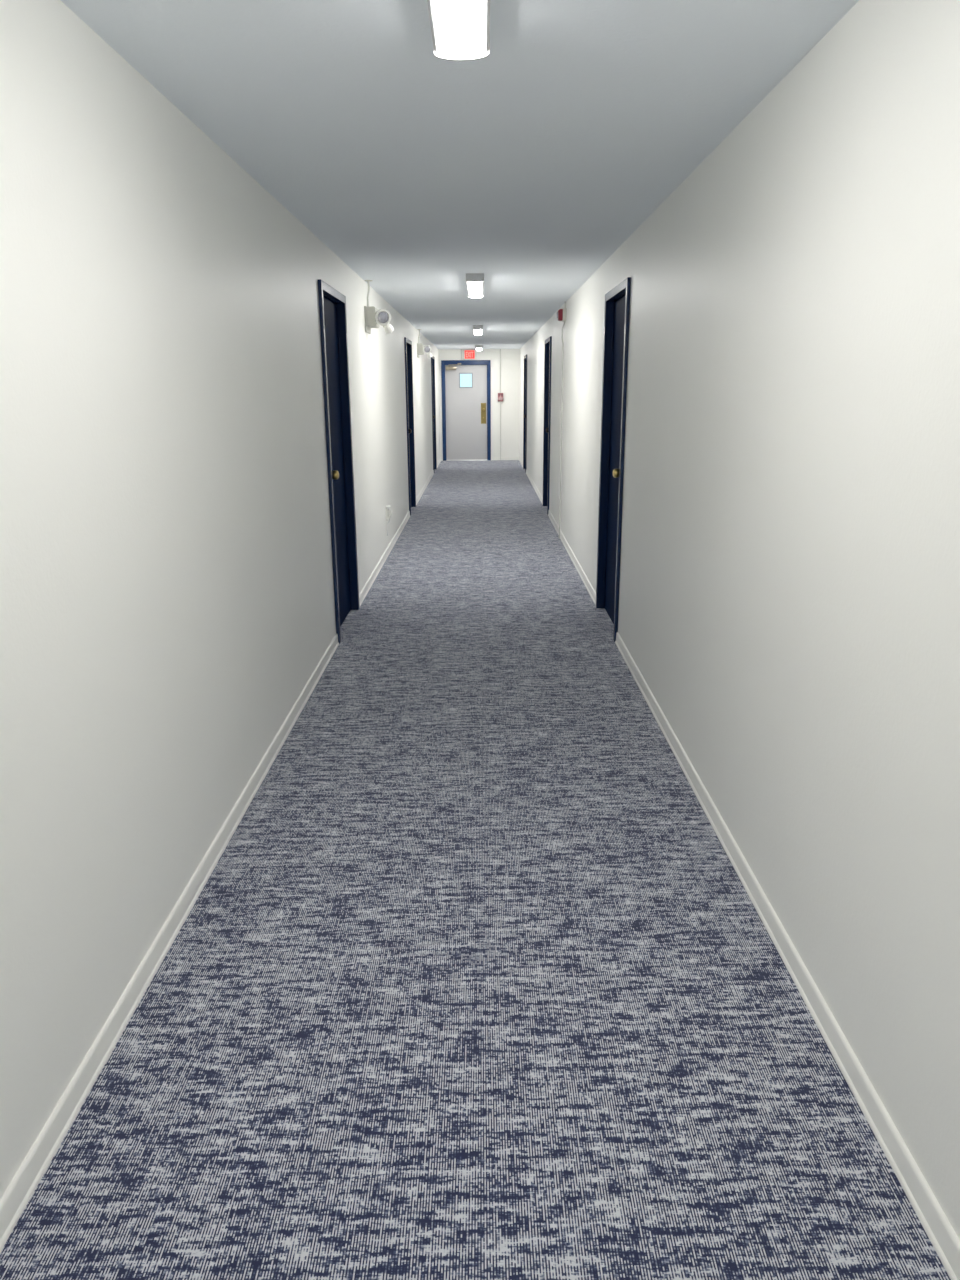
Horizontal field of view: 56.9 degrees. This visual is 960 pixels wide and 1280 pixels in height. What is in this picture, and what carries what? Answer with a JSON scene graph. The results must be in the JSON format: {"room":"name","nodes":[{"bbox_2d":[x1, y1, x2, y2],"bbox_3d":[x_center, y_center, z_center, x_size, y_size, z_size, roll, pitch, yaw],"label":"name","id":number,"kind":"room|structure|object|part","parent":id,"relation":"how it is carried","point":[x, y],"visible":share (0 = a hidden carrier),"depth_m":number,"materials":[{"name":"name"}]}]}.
{"room":"apartment building corridor","nodes":[
{"label":"apartment building corridor","id":0,"kind":"room"},
{"bbox_2d":[0,0,440,1199],"bbox_3d":[-0.982,-1.597,6.965,0.140,2.379,26.270,0,16,0],"label":"wall","id":1,"kind":"structure","parent":0,"point":[167,604],"depth_m":2.35,"materials":[{"name":"paint"}]},
{"bbox_2d":[0,458,440,1251],"bbox_3d":[-0.896,-0.484,7.272,0.016,0.069,26.254,0,16,0],"label":"baseboard","id":2,"kind":"structure","parent":1,"relation":"attached to","point":[13,1202],"depth_m":2.31,"materials":[{"name":"white wood"}]},
{"bbox_2d":[317,279,359,643],"bbox_3d":[-0.959,-1.138,5.765,0.188,2.150,0.950,0,16,0],"label":"door","id":3,"kind":"structure","parent":1,"relation":"in","point":[332,304],"depth_m":5.93,"materials":[{"name":"wood"}]},
{"bbox_3d":[-0.908,-1.012,5.429,0.085,0.068,0.068,0,16,0],"label":"knob","id":4,"kind":"part","parent":3,"relation":"part of","materials":[{"name":"gold metal"}]},
{"bbox_2d":[364,280,372,305],"bbox_3d":[-0.882,-2.752,7.037,0.064,0.196,0.064,0,16,0],"label":"conduit","id":5,"kind":"object","parent":1,"relation":"attached to","point":[367,281],"visible":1,"depth_m":7.03,"materials":[{"name":"white"}]},
{"bbox_2d":[364,306,393,333],"bbox_3d":[-0.810,-2.588,7.172,0.214,0.200,0.311,0,16,0],"label":"emergency light","id":6,"kind":"object","parent":1,"relation":"attached to","point":[374,317],"visible":1,"depth_m":7.04,"materials":[{"name":"white plastic"}]},
{"bbox_3d":[-0.910,-2.591,7.177,0.014,0.195,0.300,0,16,0],"label":"mounting plate","id":7,"kind":"part","parent":6,"relation":"part of","materials":[{"name":"white plastic"}]},
{"bbox_2d":[386,505,390,519],"bbox_3d":[-0.884,-1.228,8.551,0.042,0.132,0.084,0,16,0],"label":"wall outlet","id":8,"kind":"object","parent":1,"relation":"attached to","point":[387,506],"visible":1,"depth_m":8.51,"materials":[{"name":"white plastic"}]},
{"bbox_2d":[404,337,415,515],"bbox_3d":[-0.951,-2.737,11.402,0.188,2.150,0.950,0,16,0],"label":"door","id":9,"kind":"structure","parent":1,"relation":"in","point":[407,343],"depth_m":11.67,"materials":[{"name":"wood"}]},
{"bbox_2d":[417,343,431,357],"bbox_3d":[-0.802,-4.214,12.906,0.214,0.200,0.311,0,16,0],"label":"emergency light","id":10,"kind":"object","parent":1,"relation":"attached to","point":[421,349],"visible":1,"depth_m":12.77,"materials":[{"name":"white plastic"}]},
{"bbox_2d":[431,356,436,469],"bbox_3d":[-0.942,-4.336,17.040,0.188,2.150,0.950,0,16,0],"label":"door","id":11,"kind":"structure","parent":1,"relation":"in","point":[432,357],"depth_m":17.27,"materials":[{"name":"wood"}]},
{"bbox_2d":[61,0,858,348],"bbox_3d":[-0.032,-2.795,6.624,2.055,0.100,26.550,0,16,0],"label":"ceiling","id":12,"kind":"structure","parent":0,"point":[526,165],"depth_m":2.77,"materials":[{"name":"paint"}]},
{"bbox_2d":[427,0,489,60],"bbox_3d":[-0.046,-1.278,1.571,0.137,0.060,1.220,0,16,0],"label":"ceiling light","id":13,"kind":"object","parent":12,"relation":"attached to","point":[460,29],"visible":1,"depth_m":1.99,"materials":[{"name":"white plastic"}]},
{"bbox_2d":[466,273,483,297],"bbox_3d":[-0.037,-2.883,7.228,0.137,0.060,1.220,0,16,0],"label":"ceiling light","id":14,"kind":"object","parent":12,"relation":"attached to","point":[475,281],"visible":1,"depth_m":6.88,"materials":[{"name":"white plastic"}]},
{"bbox_2d":[468,282,481,297],"bbox_3d":[-0.037,-2.862,7.234,0.104,0.015,1.199,0,16,0],"label":"diffuser","id":15,"kind":"object","parent":14,"relation":"attached to","point":[474,288],"depth_m":7.23,"materials":[{"name":"white plastic"}]},
{"bbox_2d":[473,325,482,334],"bbox_3d":[-0.029,-4.417,12.634,0.137,0.060,1.220,0,16,0],"label":"ceiling light","id":16,"kind":"object","parent":12,"relation":"attached to","point":[477,329],"visible":1,"depth_m":12.12,"materials":[{"name":"white plastic"}]},
{"bbox_2d":[474,330,481,334],"bbox_3d":[-0.029,-4.396,12.640,0.104,0.015,1.199,0,16,0],"label":"diffuser","id":17,"kind":"object","parent":16,"relation":"attached to","point":[476,332],"depth_m":12.64,"materials":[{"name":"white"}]},
{"bbox_2d":[475,345,481,350],"bbox_3d":[-0.022,-5.945,18.022,0.137,0.060,1.220,0,16,0],"label":"ceiling light","id":18,"kind":"object","parent":12,"relation":"attached to","point":[478,347],"visible":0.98,"depth_m":17.44,"materials":[{"name":"white plastic"}]},
{"bbox_2d":[0,460,950,1279],"bbox_3d":[-0.016,-0.410,7.300,2.055,0.100,26.550,0,16,0],"label":"floor","id":19,"kind":"structure","parent":0,"point":[475,981],"depth_m":2.25,"materials":[{"name":"carpet"}]},
{"bbox_2d":[439,349,519,456],"bbox_3d":[-0.006,-5.206,19.666,2.055,2.379,0.140,0,16,0],"label":"wall","id":20,"kind":"structure","parent":0,"point":[510,358],"depth_m":19.54,"materials":[{"name":"paint"}]},
{"bbox_2d":[441,360,490,460],"bbox_3d":[-0.302,-5.079,19.645,1.077,2.150,0.250,0,16,0],"label":"door","id":21,"kind":"structure","parent":20,"relation":"in","point":[466,384],"depth_m":19.63,"materials":[{"name":"white metal"}]},
{"bbox_3d":[-0.310,-5.708,19.467,0.302,0.320,0.009,0,16,0],"label":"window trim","id":22,"kind":"part","parent":21,"relation":"part of","materials":[{"name":"glass"}]},
{"bbox_3d":[0.078,-5.032,19.660,0.116,0.445,0.006,0,16,0],"label":"lock plate","id":23,"kind":"part","parent":21,"relation":"part of","materials":[{"name":"gold metal"}]},
{"bbox_2d":[463,350,476,358],"bbox_3d":[-0.221,-6.213,19.276,0.290,0.200,0.060,0,16,0],"label":"exit sign","id":24,"kind":"object","parent":20,"relation":"attached to","point":[467,354],"visible":0.92,"depth_m":19.25,"materials":[{"name":"red plastic"}]},
{"bbox_2d":[441,457,518,460],"bbox_3d":[0.002,-4.074,19.906,1.775,0.069,0.016,0,16,0],"label":"baseboard","id":25,"kind":"structure","parent":20,"relation":"attached to","point":[492,458],"depth_m":19.90,"materials":[{"name":"white wood"}]},
{"bbox_2d":[500,401,500,459],"bbox_3d":[0.458,-4.653,19.726,0.015,1.276,0.015,0,16,0],"label":"conduit","id":26,"kind":"object","parent":20,"relation":"attached to","point":[500,401],"visible":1,"depth_m":19.71,"materials":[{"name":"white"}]},
{"bbox_2d":[498,393,502,400],"bbox_3d":[0.451,-5.350,19.514,0.116,0.180,0.072,0,16,0],"label":"station","id":27,"kind":"object","parent":20,"relation":"attached to","point":[500,395],"visible":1,"depth_m":19.49,"materials":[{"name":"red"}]},
{"bbox_2d":[500,349,500,392],"bbox_3d":[0.447,-5.888,19.386,0.024,0.921,0.024,0,16,0],"label":"conduit","id":28,"kind":"object","parent":20,"relation":"attached to","point":[500,349],"visible":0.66,"depth_m":19.37,"materials":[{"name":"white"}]},
{"bbox_2d":[520,0,959,1239],"bbox_3d":[0.933,-1.608,6.959,0.140,2.379,26.270,0,16,0],"label":"wall","id":29,"kind":"structure","parent":0,"point":[789,589],"depth_m":2.23,"materials":[{"name":"paint"}]},
{"bbox_2d":[523,354,526,472],"bbox_3d":[0.925,-4.347,17.034,0.188,2.150,0.950,0,16,0],"label":"door","id":30,"kind":"structure","parent":29,"relation":"in","point":[525,356],"depth_m":17.27,"materials":[{"name":"wood"}]},
{"bbox_2d":[543,336,551,514],"bbox_3d":[0.916,-2.748,11.396,0.188,2.150,0.950,0,16,0],"label":"door","id":31,"kind":"structure","parent":29,"relation":"in","point":[548,342],"depth_m":11.67,"materials":[{"name":"wood"}]},
{"bbox_2d":[556,308,565,321],"bbox_3d":[0.814,-3.254,8.867,0.092,0.116,0.120,0,16,0],"label":"fire alarm strobe","id":32,"kind":"object","parent":29,"relation":"attached to","point":[561,314],"visible":1,"depth_m":8.81,"materials":[{"name":"red plastic"}]},
{"bbox_2d":[559,321,564,538],"bbox_3d":[0.845,-2.142,9.183,0.039,2.193,0.015,0,16,0],"label":"conduit","id":33,"kind":"object","parent":29,"relation":"attached to","point":[564,321],"visible":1,"depth_m":9.16,"materials":[{"name":"white"}]},
{"bbox_2d":[596,277,630,641],"bbox_3d":[0.908,-1.149,5.759,0.188,2.150,0.950,0,16,0],"label":"door","id":34,"kind":"structure","parent":29,"relation":"in","point":[617,300],"depth_m":5.94,"materials":[{"name":"wood"}]},
{"bbox_3d":[0.856,-1.022,5.424,0.085,0.068,0.068,0,16,0],"label":"knob","id":35,"kind":"part","parent":34,"relation":"part of","materials":[{"name":"gold metal"}]},
{"bbox_2d":[519,457,959,1279],"bbox_3d":[0.863,-0.494,7.267,0.016,0.069,26.254,0,16,0],"label":"baseboard","id":36,"kind":"structure","parent":29,"relation":"attached to","point":[935,1223],"depth_m":2.19,"materials":[{"name":"white wood"}]}
]}

